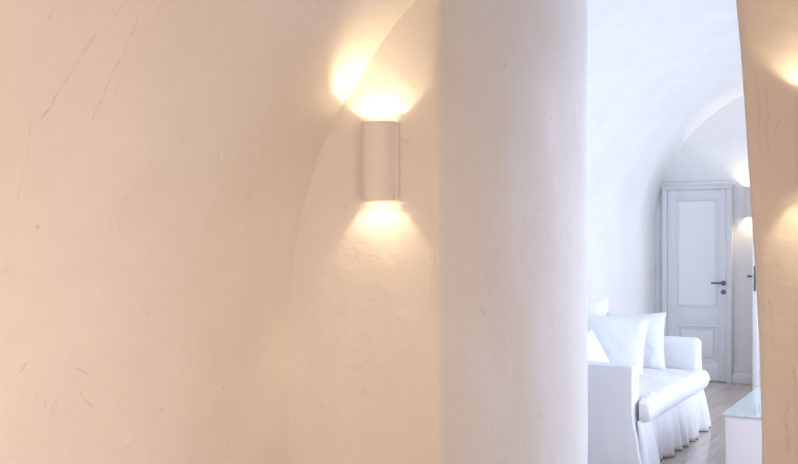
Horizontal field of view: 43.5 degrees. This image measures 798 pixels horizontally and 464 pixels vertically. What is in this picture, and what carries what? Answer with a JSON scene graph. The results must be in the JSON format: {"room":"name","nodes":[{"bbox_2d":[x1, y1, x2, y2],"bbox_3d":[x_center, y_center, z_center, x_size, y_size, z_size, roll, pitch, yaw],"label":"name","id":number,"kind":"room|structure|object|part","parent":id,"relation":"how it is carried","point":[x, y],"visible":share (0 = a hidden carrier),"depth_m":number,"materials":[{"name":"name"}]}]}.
{"room":"traditional dwelling","nodes":[
{"label":"traditional dwelling","id":0,"kind":"room"},
{"bbox_2d":[0,0,415,463],"bbox_3d":[-0.561,0.138,0.620,3.418,2.913,6.563,0,0,29],"label":"wall","id":1,"kind":"structure","parent":0,"point":[159,158],"depth_m":3.40,"materials":[{"name":"paint"}]},
{"bbox_2d":[289,0,797,463],"bbox_3d":[1.126,-0.165,4.048,4.220,3.530,1.211,0,0,29],"label":"wall","id":2,"kind":"structure","parent":0,"point":[443,322],"depth_m":4.07,"materials":[{"name":"paint"}]},
{"bbox_2d":[362,121,399,199],"bbox_3d":[-0.088,-0.282,4.000,0.162,0.314,0.102,0,0,29],"label":"wall sconce","id":3,"kind":"object","parent":2,"relation":"attached to","point":[380,139],"visible":1,"depth_m":3.96,"materials":[{"name":"white"}]},
{"bbox_3d":[-0.071,-0.284,4.031,0.162,0.309,0.030,0,0,29],"label":"plate","id":4,"kind":"part","parent":3,"relation":"part of","materials":[{"name":"white"}]},
{"bbox_2d":[587,0,743,313],"bbox_3d":[2.760,0.025,7.323,3.398,3.139,6.181,0,0,29],"label":"ceiling","id":5,"kind":"structure","parent":0,"point":[657,70],"depth_m":8.86,"materials":[{"name":"paint"}]},
{"bbox_2d":[656,95,751,381],"bbox_3d":[4.297,-0.120,10.072,3.800,3.420,0.200,0,0,29],"label":"wall","id":6,"kind":"structure","parent":0,"point":[716,151],"depth_m":10.41,"materials":[{"name":"white paint"}]},
{"bbox_2d":[661,181,734,382],"bbox_3d":[3.139,0.523,10.564,0.779,2.094,0.098,0,0,29],"label":"door","id":7,"kind":"structure","parent":6,"relation":"in","point":[696,224],"depth_m":10.56,"materials":[{"name":"white paint"}]},
{"bbox_3d":[3.155,0.220,10.587,0.401,1.116,0.005,0,0,29],"label":"panel","id":8,"kind":"part","parent":7,"relation":"part of","materials":[{"name":"white paint"}]},
{"bbox_3d":[3.152,0.220,10.580,0.439,1.154,0.022,0,0,29],"label":"panel moulding","id":9,"kind":"part","parent":7,"relation":"part of","materials":[{"name":"white paint"}]},
{"bbox_3d":[3.152,1.177,10.580,0.439,0.389,0.022,0,0,29],"label":"panel","id":10,"kind":"part","parent":7,"relation":"part of","materials":[{"name":"white paint"}]},
{"bbox_3d":[3.334,0.533,10.435,0.141,0.052,0.064,0,0,29],"label":"handle","id":11,"kind":"part","parent":7,"relation":"part of","materials":[{"name":"silver metal"}]},
{"bbox_2d":[732,373,751,383],"bbox_3d":[3.598,1.520,10.343,0.284,0.100,0.034,0,0,29],"label":"baseboard","id":12,"kind":"structure","parent":6,"relation":"attached to","point":[736,377],"depth_m":10.35,"materials":[{"name":"white paint"}]},
{"bbox_2d":[744,187,750,216],"bbox_3d":[3.630,-0.308,10.284,0.162,0.314,0.102,0,0,29],"label":"wall sconce","id":13,"kind":"object","parent":6,"relation":"attached to","point":[747,204],"visible":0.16,"depth_m":10.27,"materials":[{"name":"white"}]},
{"bbox_3d":[3.648,-0.310,10.315,0.162,0.309,0.030,0,0,29],"label":"plate","id":14,"kind":"part","parent":13,"relation":"part of","materials":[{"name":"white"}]},
{"bbox_2d":[747,231,760,390],"bbox_3d":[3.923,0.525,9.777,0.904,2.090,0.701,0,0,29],"label":"door","id":15,"kind":"structure","parent":6,"relation":"in","point":[755,333],"depth_m":9.66,"materials":[{"name":"white paint"}]},
{"bbox_3d":[3.436,0.450,9.658,0.020,0.240,0.015,0,0,29],"label":"lock plate","id":16,"kind":"part","parent":15,"relation":"part of","materials":[{"name":"silver metal"}]},
{"bbox_2d":[660,381,751,463],"bbox_3d":[1.383,1.630,4.483,4.400,0.120,15.400,0,0,29],"label":"floor","id":17,"kind":"structure","parent":0,"point":[709,448],"depth_m":7.83,"materials":[{"name":"grey wood"}]},
{"bbox_2d":[587,336,710,463],"bbox_3d":[1.602,1.198,7.519,1.113,0.742,1.912,0,0,29],"label":"sofa","id":18,"kind":"object","parent":17,"relation":"on","point":[634,417],"visible":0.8,"depth_m":6.62,"materials":[{"name":"white fabric"}]},
{"bbox_2d":[587,330,608,361],"bbox_3d":[1.345,0.905,7.017,0.246,0.390,0.447,0,0,39],"label":"throw pillow","id":19,"kind":"object","parent":18,"relation":"on","point":[595,351],"visible":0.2,"depth_m":7.03,"materials":[{"name":"white fabric"}]},
{"bbox_2d":[587,297,608,315],"bbox_3d":[1.513,0.795,8.150,0.502,0.528,0.152,0,0,-13],"label":"throw pillow","id":20,"kind":"object","parent":18,"relation":"on","point":[600,306],"visible":0.11,"depth_m":8.15,"materials":[{"name":"white fabric"}]},
{"bbox_3d":[1.191,1.217,6.739,0.961,0.704,0.151,0,0,29],"label":"armrest","id":21,"kind":"part","parent":18,"relation":"part of","materials":[{"name":"white fabric"}]},
{"bbox_2d":[587,313,649,373],"bbox_3d":[1.645,0.880,7.754,0.578,0.509,0.203,0,0,21],"label":"throw pillow","id":22,"kind":"object","parent":18,"relation":"on","point":[622,340],"visible":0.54,"depth_m":7.68,"materials":[{"name":"white fabric"}]},
{"bbox_2d":[607,312,665,369],"bbox_3d":[1.906,0.880,8.036,0.484,0.486,0.172,0,0,22],"label":"throw pillow","id":23,"kind":"object","parent":18,"relation":"on","point":[653,357],"visible":0.4,"depth_m":7.93,"materials":[{"name":"white fabric"}]},
{"bbox_2d":[639,368,709,421],"bbox_3d":[1.629,1.165,7.466,0.993,0.193,1.780,0,0,29],"label":"seat cushion","id":24,"kind":"object","parent":18,"relation":"on","point":[661,392],"depth_m":7.20,"materials":[{"name":"white fabric"}]},
{"bbox_3d":[2.035,1.150,8.218,0.886,0.606,0.155,0,0,29],"label":"armrest","id":25,"kind":"part","parent":18,"relation":"part of","materials":[{"name":"white fabric"}]},
{"bbox_2d":[722,388,761,463],"bbox_3d":[2.585,1.347,6.544,0.675,0.447,1.200,0,0,29],"label":"coffee table","id":26,"kind":"object","parent":17,"relation":"on","point":[743,422],"visible":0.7,"depth_m":6.15,"materials":[{"name":"white"}]},
{"bbox_3d":[2.585,1.130,6.544,0.675,0.012,1.200,0,0,29],"label":"glass","id":27,"kind":"part","parent":26,"relation":"part of","materials":[{"name":"white"}]}
]}

